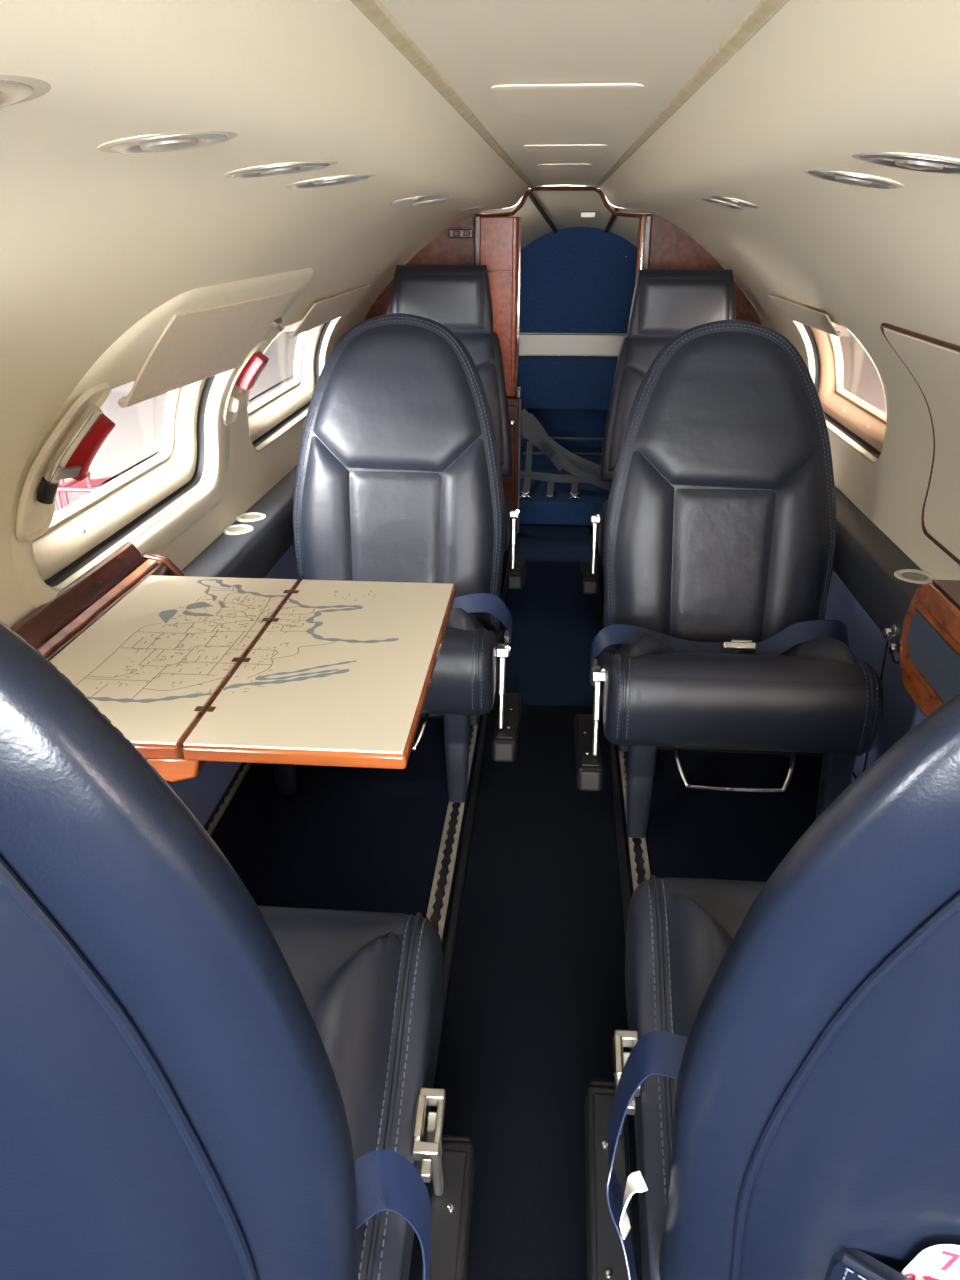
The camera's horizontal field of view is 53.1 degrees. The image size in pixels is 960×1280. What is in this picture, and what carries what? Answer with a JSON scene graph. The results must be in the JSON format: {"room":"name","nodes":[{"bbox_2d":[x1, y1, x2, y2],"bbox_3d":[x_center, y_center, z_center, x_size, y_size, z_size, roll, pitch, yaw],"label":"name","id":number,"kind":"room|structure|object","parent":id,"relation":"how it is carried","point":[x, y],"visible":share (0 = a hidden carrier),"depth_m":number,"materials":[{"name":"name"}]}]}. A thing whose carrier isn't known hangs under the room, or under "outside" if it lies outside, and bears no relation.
{"room":"aircraft cabin","nodes":[
{"label":"aircraft cabin","id":0,"kind":"room"},
{"bbox_2d":[147,542,297,826],"bbox_3d":[-0.633,0.335,1.650,0.080,0.409,4.850,2,24,4],"label":"wall","id":1,"kind":"structure","parent":0,"point":[202,793],"depth_m":2.02,"materials":[{"name":"blue carpet"}]},
{"bbox_2d":[0,0,529,627],"bbox_3d":[-0.329,-0.294,1.350,0.644,0.763,4.850,2,24,4],"label":"wall","id":2,"kind":"structure","parent":0,"point":[93,241],"depth_m":0.80,"materials":[{"name":"beige plastic"}]},
{"bbox_2d":[0,75,50,106],"bbox_3d":[-0.199,-0.201,0.351,0.080,0.015,0.080,0,24,0],"label":"light","id":3,"kind":"object","parent":2,"relation":"attached to","point":[15,89],"visible":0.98,"depth_m":0.35,"materials":[{"name":"beige plastic"}]},
{"bbox_2d":[16,382,114,542],"bbox_3d":[-0.572,-0.249,1.345,0.137,0.220,0.126,2,24,4],"label":"handle","id":4,"kind":"object","parent":2,"relation":"attached to","point":[84,428],"visible":1,"depth_m":1.33,"materials":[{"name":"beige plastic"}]},
{"bbox_2d":[10,542,183,660],"bbox_3d":[-0.613,0.017,1.410,0.081,0.120,0.768,2,24,4],"label":"ledge","id":5,"kind":"object","parent":2,"relation":"attached to","point":[52,626],"visible":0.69,"depth_m":1.51,"materials":[{"name":"red wood"}]},
{"bbox_2d":[50,575,455,781],"bbox_3d":[-0.323,0.033,1.369,0.524,0.059,0.562,2,24,4],"label":"table","id":6,"kind":"object","parent":5,"relation":"attached to","point":[191,671],"visible":1,"depth_m":1.29,"materials":[{"name":"brown wood"}]},
{"bbox_2d":[10,268,312,607],"bbox_3d":[-0.498,-0.393,1.729,0.270,0.500,0.945,2,24,4],"label":"window surround","id":7,"kind":"object","parent":2,"relation":"attached to","point":[122,362],"visible":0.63,"depth_m":1.41,"materials":[{"name":"beige plastic"}]},
{"bbox_2d":[31,371,227,590],"bbox_3d":[-0.604,-0.357,1.726,0.197,0.381,0.835,2,24,4],"label":"window","id":8,"kind":"structure","parent":7,"relation":"attached to","point":[81,534],"depth_m":1.85,"materials":[{"name":"beige plastic"}]},
{"bbox_2d":[97,131,237,153],"bbox_3d":[-0.181,-0.291,0.557,0.080,0.015,0.080,0,24,0],"label":"light","id":9,"kind":"object","parent":2,"relation":"attached to","point":[170,142],"visible":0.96,"depth_m":0.55,"materials":[{"name":"silver metal"}]},
{"bbox_2d":[118,291,295,407],"bbox_3d":[-0.460,-0.511,1.669,0.149,0.167,0.730,1,24,2],"label":"window shade","id":10,"kind":"object","parent":2,"relation":"attached to","point":[194,346],"visible":1,"depth_m":1.59,"materials":[{"name":"beige plastic"}]},
{"bbox_2d":[181,464,297,577],"bbox_3d":[-0.589,0.093,1.530,0.094,0.129,4.830,2,24,4],"label":"ledge","id":11,"kind":"object","parent":2,"relation":"attached to","point":[260,536],"visible":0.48,"depth_m":2.17,"materials":[{"name":"grey leather"}]},
{"bbox_2d":[227,526,248,531],"bbox_3d":[-0.543,-0.248,2.160,0.048,0.001,0.048,2,24,4],"label":"cup holder","id":12,"kind":"object","parent":11,"relation":"on","point":[229,528],"depth_m":2.16,"materials":[{"name":"beige plastic"}]},
{"bbox_2d":[241,514,261,518],"bbox_3d":[-0.536,-0.288,2.251,0.048,0.001,0.048,2,24,4],"label":"cup holder","id":13,"kind":"object","parent":11,"relation":"on","point":[243,516],"depth_m":2.26,"materials":[{"name":"beige plastic"}]},
{"bbox_2d":[223,340,268,425],"bbox_3d":[-0.522,-0.574,2.148,0.100,0.184,0.100,2,24,4],"label":"handle","id":14,"kind":"object","parent":2,"relation":"attached to","point":[257,362],"visible":1,"depth_m":2.13,"materials":[{"name":"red plastic"}]},
{"bbox_2d":[269,317,282,331],"bbox_3d":[-0.429,-0.674,2.050,0.031,0.026,0.075,2,24,4],"label":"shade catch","id":15,"kind":"object","parent":2,"relation":"attached to","point":[275,323],"visible":0.7,"depth_m":2.02,"materials":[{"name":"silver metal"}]},
{"bbox_2d":[223,161,337,177],"bbox_3d":[-0.170,-0.401,0.814,0.098,0.017,0.098,0,24,0],"label":"light","id":16,"kind":"object","parent":2,"relation":"attached to","point":[278,169],"visible":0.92,"depth_m":0.80,"materials":[{"name":"silver metal"}]},
{"bbox_2d":[248,317,339,451],"bbox_3d":[-0.524,-0.773,2.712,0.187,0.380,0.870,2,24,4],"label":"window","id":17,"kind":"structure","parent":2,"relation":"in","point":[273,415],"depth_m":2.92,"materials":[{"name":"beige"}]},
{"bbox_2d":[289,285,368,337],"bbox_3d":[-0.405,-0.912,2.647,0.079,0.084,0.700,2,24,4],"label":"window shade","id":18,"kind":"object","parent":2,"relation":"attached to","point":[324,311],"visible":1,"depth_m":2.57,"materials":[{"name":"beige plastic"}]},
{"bbox_2d":[286,174,374,188],"bbox_3d":[-0.160,-0.489,1.021,0.098,0.017,0.098,4,24,8],"label":"light","id":19,"kind":"object","parent":2,"relation":"attached to","point":[334,180],"visible":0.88,"depth_m":1.00,"materials":[{"name":"silver metal"}]},
{"bbox_2d":[389,195,439,203],"bbox_3d":[-0.116,-0.784,1.704,0.097,0.020,0.098,0,24,0],"label":"light","id":20,"kind":"object","parent":2,"relation":"attached to","point":[411,199],"visible":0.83,"depth_m":1.68,"materials":[{"name":"silver metal"}]},
{"bbox_2d":[410,198,453,205],"bbox_3d":[-0.097,-0.886,1.938,0.097,0.020,0.098,4,24,8],"label":"light","id":21,"kind":"object","parent":2,"relation":"attached to","point":[445,199],"visible":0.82,"depth_m":1.91,"materials":[{"name":"silver metal"}]},
{"bbox_2d":[351,0,533,187],"bbox_3d":[-0.008,-0.636,1.173,0.014,0.013,4.850,2,24,4],"label":"trim","id":22,"kind":"structure","parent":2,"relation":"attached to","point":[375,11],"depth_m":0.73,"materials":[{"name":"beige plastic"}]},
{"bbox_2d":[460,206,486,210],"bbox_3d":[-0.020,-1.277,2.837,0.097,0.021,0.098,4,24,8],"label":"light","id":23,"kind":"object","parent":2,"relation":"attached to","point":[472,208],"visible":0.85,"depth_m":2.81,"materials":[{"name":"silver metal"}]},
{"bbox_2d":[528,186,599,191],"bbox_3d":[0.295,-1.583,3.374,0.250,0.019,0.007,2,24,4],"label":"trim","id":24,"kind":"structure","parent":2,"relation":"attached to","point":[531,189],"depth_m":3.37,"materials":[{"name":"silver metal"}]},
{"bbox_2d":[211,524,855,1279],"bbox_3d":[0.160,0.312,2.200,1.580,0.033,6.000,2,24,4],"label":"floor","id":25,"kind":"structure","parent":0,"point":[536,1004],"depth_m":1.87,"materials":[{"name":"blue carpet"}]},
{"bbox_2d":[204,763,251,835],"bbox_3d":[-0.571,0.411,1.924,0.034,0.009,2.700,2,24,4],"label":"track","id":26,"kind":"object","parent":25,"relation":"on","point":[241,772],"visible":0.1,"depth_m":2.08,"materials":[{"name":"grey metal"}]},
{"bbox_2d":[0,621,474,1279],"bbox_3d":[-0.294,0.309,0.840,0.548,1.039,0.652,2,24,4],"label":"passenger seat","id":27,"kind":"object","parent":25,"relation":"on","point":[199,1080],"visible":1,"depth_m":0.53,"materials":[{"name":"blue leather"}]},
{"bbox_2d":[309,916,442,1279],"bbox_3d":[-0.311,0.510,1.018,0.500,0.244,0.482,2,24,4],"label":"seat cushion","id":28,"kind":"object","parent":27,"relation":"on","point":[379,1030],"depth_m":1.01,"materials":[{"name":"black leather"}]},
{"bbox_2d":[272,313,521,802],"bbox_3d":[-0.180,-0.196,2.113,0.548,0.950,0.615,2,24,4],"label":"passenger seat","id":29,"kind":"object","parent":25,"relation":"on","point":[399,476],"visible":0.7,"depth_m":2.17,"materials":[{"name":"black leather"}]},
{"bbox_2d":[422,629,503,714],"bbox_3d":[-0.208,0.021,2.140,0.500,0.244,0.482,2,24,4],"label":"seat cushion","id":30,"kind":"object","parent":29,"relation":"on","point":[469,662],"depth_m":1.90,"materials":[{"name":"black leather"}]},
{"bbox_2d":[426,725,477,942],"bbox_3d":[-0.065,0.427,1.887,0.034,0.009,2.700,2,24,4],"label":"track","id":31,"kind":"object","parent":25,"relation":"on","point":[442,881],"visible":0.23,"depth_m":1.88,"materials":[{"name":"silver metal"}]},
{"bbox_2d":[390,265,526,589],"bbox_3d":[-0.121,-0.638,3.040,0.548,1.002,0.632,2,24,4],"label":"seat","id":32,"kind":"object","parent":25,"relation":"on","point":[457,297],"visible":0.2,"depth_m":3.08,"materials":[{"name":"black leather"}]},
{"bbox_2d":[504,496,513,550],"bbox_3d":[-0.151,-0.394,3.071,0.500,0.244,0.482,2,24,4],"label":"seat cushion","id":33,"kind":"object","parent":32,"relation":"on","point":[509,513],"depth_m":2.91,"materials":[{"name":"black leather"}]},
{"bbox_2d":[433,545,511,1086],"bbox_3d":[-0.052,0.527,1.656,0.016,0.012,4.800,2,24,4],"label":"trim","id":34,"kind":"structure","parent":25,"relation":"on","point":[457,897],"depth_m":1.88,"materials":[{"name":"black plastic"}]},
{"bbox_2d":[480,216,520,536],"bbox_3d":[0.079,-0.958,3.622,0.157,1.168,0.143,2,24,4],"label":"partition","id":35,"kind":"object","parent":25,"relation":"on","point":[500,236],"visible":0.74,"depth_m":3.48,"materials":[{"name":"red wood"}]},
{"bbox_2d":[590,534,629,943],"bbox_3d":[0.258,0.537,1.633,0.016,0.012,4.800,2,24,4],"label":"trim","id":36,"kind":"structure","parent":25,"relation":"attached to","point":[623,872],"depth_m":2.00,"materials":[{"name":"black plastic"}]},
{"bbox_2d":[619,751,650,890],"bbox_3d":[0.310,0.439,1.860,0.034,0.009,2.700,2,24,4],"label":"track","id":37,"kind":"object","parent":25,"relation":"on","point":[640,869],"visible":0.09,"depth_m":1.90,"materials":[{"name":"silver metal"}]},
{"bbox_2d":[579,269,735,594],"bbox_3d":[0.604,-0.606,2.991,0.548,1.002,0.632,2,24,4],"label":"seat","id":38,"kind":"object","parent":25,"relation":"on","point":[666,303],"visible":0.25,"depth_m":3.03,"materials":[{"name":"black leather"}]},
{"bbox_2d":[596,500,607,556],"bbox_3d":[0.622,-0.360,3.018,0.500,0.244,0.482,2,24,4],"label":"seat cushion","id":39,"kind":"object","parent":38,"relation":"on","point":[600,518],"depth_m":2.84,"materials":[{"name":"black leather"}]},
{"bbox_2d":[574,319,882,837],"bbox_3d":[0.495,-0.137,1.976,0.564,0.950,0.626,2,24,4],"label":"passenger seat","id":40,"kind":"object","parent":25,"relation":"on","point":[720,529],"visible":1,"depth_m":2.02,"materials":[{"name":"black leather"}]},
{"bbox_2d":[598,651,882,753],"bbox_3d":[0.505,0.084,1.997,0.500,0.244,0.482,2,24,4],"label":"seat cushion","id":41,"kind":"object","parent":40,"relation":"on","point":[757,702],"depth_m":1.77,"materials":[{"name":"black leather"}]},
{"bbox_2d":[585,693,959,1279],"bbox_3d":[0.395,0.318,0.907,0.548,0.969,0.618,2,24,4],"label":"passenger seat","id":42,"kind":"object","parent":25,"relation":"on","point":[789,1077],"visible":0.99,"depth_m":0.67,"materials":[{"name":"blue leather"}]},
{"bbox_2d":[625,879,675,1279],"bbox_3d":[0.424,0.495,1.052,0.500,0.244,0.482,2,24,4],"label":"seat cushion","id":43,"kind":"object","parent":42,"relation":"on","point":[650,950],"depth_m":1.07,"materials":[{"name":"black leather"}]},
{"bbox_2d":[901,1244,959,1279],"bbox_3d":[0.359,0.479,0.704,0.129,0.119,0.010,1,24,3],"label":"card","id":44,"kind":"object","parent":42,"relation":"in","point":[937,1262],"visible":1,"depth_m":0.69,"materials":[{"name":"white paper"}]},
{"bbox_2d":[502,185,617,208],"bbox_3d":[0.296,-1.302,3.513,1.817,0.906,0.001,2,24,4],"label":"wall","id":45,"kind":"structure","parent":0,"point":[551,185],"depth_m":3.38,"materials":[{"name":"beige plastic"}]},
{"bbox_2d":[364,212,760,324],"bbox_3d":[0.297,-0.986,3.664,1.560,1.185,0.030,2,24,4],"label":"wall","id":46,"kind":"structure","parent":0,"point":[671,247],"depth_m":3.46,"materials":[{"name":"brown wood"}]},
{"bbox_2d":[448,229,472,237],"bbox_3d":[-0.069,-1.463,3.459,0.090,0.032,0.023,2,24,4],"label":"switch panel","id":47,"kind":"object","parent":46,"relation":"attached to","point":[452,233],"visible":1,"depth_m":3.45,"materials":[{"name":"grey metal"}]},
{"bbox_2d":[453,231,459,235],"bbox_3d":[-0.084,-1.460,3.453,0.024,0.018,0.007,2,24,4],"label":"switch","id":48,"kind":"object","parent":47,"relation":"attached to","point":[455,233],"depth_m":3.45,"materials":[{"name":"black plastic"}]},
{"bbox_2d":[463,231,469,235],"bbox_3d":[-0.047,-1.459,3.450,0.024,0.018,0.007,2,24,4],"label":"switch","id":49,"kind":"object","parent":47,"relation":"attached to","point":[465,233],"depth_m":3.45,"materials":[{"name":"black plastic"}]},
{"bbox_2d":[473,215,474,264],"bbox_3d":[-0.022,-0.975,3.656,0.010,1.172,0.010,2,24,4],"label":"trim","id":50,"kind":"structure","parent":46,"relation":"attached to","point":[473,215],"depth_m":3.45,"materials":[{"name":"brown wood"}]},
{"bbox_2d":[475,215,480,264],"bbox_3d":[-0.007,-0.979,3.663,0.024,1.172,0.025,2,24,4],"label":"trim","id":51,"kind":"structure","parent":46,"relation":"attached to","point":[477,217],"depth_m":3.45,"materials":[{"name":"silver metal"}]},
{"bbox_2d":[476,188,651,217],"bbox_3d":[0.296,-1.548,3.398,0.620,0.103,0.015,2,24,4],"label":"trim","id":52,"kind":"structure","parent":46,"relation":"attached to","point":[607,206],"depth_m":3.39,"materials":[{"name":"brown wood"}]},
{"bbox_2d":[635,216,642,282],"bbox_3d":[0.577,-0.970,3.650,0.017,1.168,0.065,2,24,4],"label":"trim","id":53,"kind":"structure","parent":46,"relation":"attached to","point":[640,218],"depth_m":3.43,"materials":[{"name":"red wood"}]},
{"bbox_2d":[640,215,645,268],"bbox_3d":[0.579,-0.956,3.612,0.010,1.172,0.010,2,24,4],"label":"trim","id":54,"kind":"structure","parent":46,"relation":"attached to","point":[644,216],"depth_m":3.41,"materials":[{"name":"silver metal"}]},
{"bbox_2d":[643,215,651,268],"bbox_3d":[0.594,-0.960,3.620,0.024,1.172,0.025,2,24,4],"label":"trim","id":55,"kind":"structure","parent":46,"relation":"attached to","point":[648,225],"depth_m":3.41,"materials":[{"name":"silver metal"}]},
{"bbox_2d":[519,447,609,525],"bbox_3d":[0.430,-0.726,4.427,1.200,0.100,1.060,2,24,4],"label":"seat","id":56,"kind":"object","parent":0,"point":[540,509],"depth_m":3.97,"materials":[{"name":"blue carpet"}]},
{"bbox_2d":[520,408,611,499],"bbox_3d":[0.395,-0.837,4.135,0.463,0.326,0.567,2,24,4],"label":"net","id":57,"kind":"object","parent":56,"relation":"on","point":[582,470],"visible":0.91,"depth_m":4.04,"materials":[{"name":"grey fabric"}]},
{"bbox_2d":[480,191,651,249],"bbox_3d":[0.384,-1.541,4.031,1.320,0.670,1.144,2,24,4],"label":"ceiling","id":58,"kind":"structure","parent":0,"point":[564,209],"depth_m":4.03,"materials":[{"name":"beige plastic"}]},
{"bbox_2d":[528,192,557,232],"bbox_3d":[0.258,-1.760,3.957,0.020,0.168,1.132,4,24,9],"label":"trim","id":59,"kind":"structure","parent":58,"relation":"attached to","point":[531,196],"depth_m":3.90,"materials":[{"name":"black rubber"}]},
{"bbox_2d":[581,212,595,217],"bbox_3d":[0.456,-1.790,4.050,0.060,0.023,0.040,2,24,4],"label":"light","id":60,"kind":"object","parent":58,"relation":"in","point":[583,214],"visible":1,"depth_m":4.03,"materials":[{"name":"white plastic"}]},
{"bbox_2d":[282,321,852,335],"bbox_3d":[1.745,-12.730,18.488,16.400,13.100,0.200,2,24,4],"label":"wall","id":61,"kind":"structure","parent":0,"point":[291,328],"depth_m":20.55,"materials":[{"name":"paint"}]},
{"bbox_2d":[519,356,617,410],"bbox_3d":[0.468,-1.260,4.717,0.860,0.248,0.100,2,24,4],"label":"wall","id":62,"kind":"structure","parent":0,"point":[546,383],"depth_m":4.67,"materials":[{"name":"blue fabric"}]},
{"bbox_2d":[380,0,759,186],"bbox_3d":[0.105,-0.633,1.165,0.226,0.006,4.850,2,24,4],"label":"ceiling","id":63,"kind":"structure","parent":0,"point":[476,46],"depth_m":0.72,"materials":[{"name":"beige plastic"}]},
{"bbox_2d":[538,164,591,168],"bbox_3d":[0.193,-1.080,2.193,0.120,0.002,0.200,2,24,4],"label":"ceiling light","id":64,"kind":"object","parent":63,"relation":"attached to","point":[541,166],"visible":1,"depth_m":2.16,"materials":[{"name":"beige plastic"}]},
{"bbox_2d":[523,144,607,151],"bbox_3d":[0.146,-0.844,1.650,0.140,0.002,0.150,2,24,4],"label":"ceiling light","id":65,"kind":"object","parent":63,"relation":"attached to","point":[578,147],"visible":1,"depth_m":1.63,"materials":[{"name":"beige plastic"}]},
{"bbox_2d":[491,83,643,112],"bbox_3d":[0.090,-0.559,0.996,0.144,0.002,0.240,2,24,4],"label":"ceiling access panel","id":66,"kind":"object","parent":63,"relation":"attached to","point":[601,97],"visible":1,"depth_m":0.96,"materials":[{"name":"beige plastic"}]},
{"bbox_2d":[519,227,636,447],"bbox_3d":[0.473,-1.406,4.724,0.870,1.150,0.030,2,24,4],"label":"wall","id":67,"kind":"structure","parent":0,"point":[573,279],"depth_m":4.60,"materials":[{"name":"blue fabric"}]},
{"bbox_2d":[519,332,626,356],"bbox_3d":[0.470,-1.435,4.669,0.840,0.114,0.048,2,24,4],"label":"band","id":68,"kind":"object","parent":67,"relation":"attached to","point":[531,344],"visible":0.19,"depth_m":4.66,"materials":[{"name":"beige"}]},
{"bbox_2d":[598,0,959,579],"bbox_3d":[0.538,-0.267,1.287,0.644,0.763,4.850,2,24,4],"label":"wall","id":69,"kind":"structure","parent":0,"point":[821,84],"depth_m":1.11,"materials":[{"name":"beige plastic"}]},
{"bbox_2d":[604,207,619,232],"bbox_3d":[0.554,-1.751,3.935,0.020,0.168,1.127,1,24,3],"label":"trim","id":70,"kind":"structure","parent":69,"relation":"attached to","point":[612,218],"depth_m":4.15,"materials":[{"name":"black rubber"}]},
{"bbox_2d":[595,0,788,187],"bbox_3d":[0.217,-0.629,1.157,0.014,0.013,4.850,2,24,4],"label":"trim","id":71,"kind":"structure","parent":69,"relation":"attached to","point":[764,10],"depth_m":0.73,"materials":[{"name":"beige plastic"}]},
{"bbox_2d":[700,198,743,209],"bbox_3d":[0.449,-0.811,1.780,0.096,0.028,0.098,5,24,12],"label":"light","id":72,"kind":"object","parent":69,"relation":"attached to","point":[714,201],"visible":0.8,"depth_m":1.76,"materials":[{"name":"silver metal"}]},
{"bbox_2d":[711,196,757,208],"bbox_3d":[0.434,-0.749,1.636,0.096,0.027,0.098,5,24,12],"label":"light","id":73,"kind":"object","parent":69,"relation":"attached to","point":[725,199],"visible":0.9,"depth_m":1.61,"materials":[{"name":"silver metal"}]},
{"bbox_2d":[769,295,841,336],"bbox_3d":[0.837,-0.838,2.484,0.058,0.062,0.660,2,24,4],"label":"window shade","id":74,"kind":"object","parent":69,"relation":"attached to","point":[815,319],"visible":1,"depth_m":2.43,"materials":[{"name":"beige plastic"}]},
{"bbox_2d":[792,320,886,463],"bbox_3d":[0.947,-0.707,2.531,0.197,0.381,0.800,2,24,4],"label":"window","id":75,"kind":"structure","parent":69,"relation":"in","point":[856,422],"depth_m":2.75,"materials":[{"name":"beige plastic"}]},
{"bbox_2d":[804,170,904,188],"bbox_3d":[0.348,-0.431,0.894,0.097,0.021,0.098,7,25,16],"label":"light","id":76,"kind":"object","parent":69,"relation":"attached to","point":[864,180],"visible":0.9,"depth_m":0.88,"materials":[{"name":"silver metal"}]},
{"bbox_2d":[833,482,935,654],"bbox_3d":[0.784,0.136,1.430,0.123,0.129,4.830,2,24,4],"label":"ledge","id":77,"kind":"object","parent":69,"relation":"attached to","point":[880,576],"visible":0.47,"depth_m":1.99,"materials":[{"name":"grey leather"}]},
{"bbox_2d":[902,572,927,580],"bbox_3d":[0.848,-0.124,1.875,0.048,0.001,0.048,2,24,4],"label":"cup holder","id":78,"kind":"object","parent":77,"relation":"on","point":[906,576],"depth_m":1.87,"materials":[{"name":"beige plastic"}]},
{"bbox_2d":[900,580,959,716],"bbox_3d":[0.784,0.118,1.381,0.120,0.212,0.755,2,24,4],"label":"console","id":79,"kind":"object","parent":77,"relation":"on","point":[930,642],"visible":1,"depth_m":1.59,"materials":[{"name":"brown wood"}]},
{"bbox_2d":[852,152,959,173],"bbox_3d":[0.316,-0.345,0.690,0.097,0.018,0.098,7,25,16],"label":"light","id":80,"kind":"object","parent":69,"relation":"attached to","point":[907,161],"visible":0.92,"depth_m":0.68,"materials":[{"name":"silver metal"}]},
{"bbox_2d":[880,323,959,564],"bbox_3d":[0.800,-0.269,1.553,0.169,0.407,0.752,2,24,4],"label":"panel","id":81,"kind":"object","parent":69,"relation":"attached to","point":[933,363],"visible":0.99,"depth_m":1.79,"materials":[{"name":"beige plastic"}]},
{"bbox_2d":[825,570,925,777],"bbox_3d":[0.842,0.382,1.543,0.080,0.409,4.850,2,24,4],"label":"wall","id":82,"kind":"structure","parent":0,"point":[900,714],"depth_m":2.05,"materials":[{"name":"blue carpet"}]},
{"bbox_2d":[862,640,888,772],"bbox_3d":[0.846,0.136,2.050,0.004,0.375,0.004,2,24,4],"label":"trim","id":83,"kind":"structure","parent":82,"relation":"attached to","point":[887,642],"depth_m":2.02,"materials":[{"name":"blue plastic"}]},
{"label":"outside","id":84,"kind":"structure","parent":0,"visible":0},
{"bbox_2d":[46,483,106,517],"bbox_3d":[0.553,-0.674,7.316,17.000,0.100,30.000,2,24,4],"label":"ground","id":85,"kind":"structure","parent":84,"point":[72,496],"depth_m":8.59,"materials":[{"name":"white"}]},
{"bbox_2d":[56,469,97,510],"bbox_3d":[-3.161,-1.076,7.463,0.850,0.522,0.544,2,24,4],"label":"stand","id":86,"kind":"object","parent":85,"relation":"on","point":[64,487],"visible":0.12,"depth_m":7.21,"materials":[{"name":"red paint"}]},
{"bbox_2d":[58,473,123,487],"bbox_3d":[0.176,-0.852,7.576,17.200,0.001,3.956,2,24,4],"label":"trim","id":87,"kind":"structure","parent":85,"relation":"on","point":[95,482],"depth_m":9.01,"materials":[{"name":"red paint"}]},
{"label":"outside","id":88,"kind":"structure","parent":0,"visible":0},
{"bbox_2d":[64,332,885,482],"bbox_3d":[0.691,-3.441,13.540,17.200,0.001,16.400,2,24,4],"label":"windows","id":89,"kind":"structure","parent":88,"point":[136,437],"depth_m":13.03,"materials":[{"name":"glass"}]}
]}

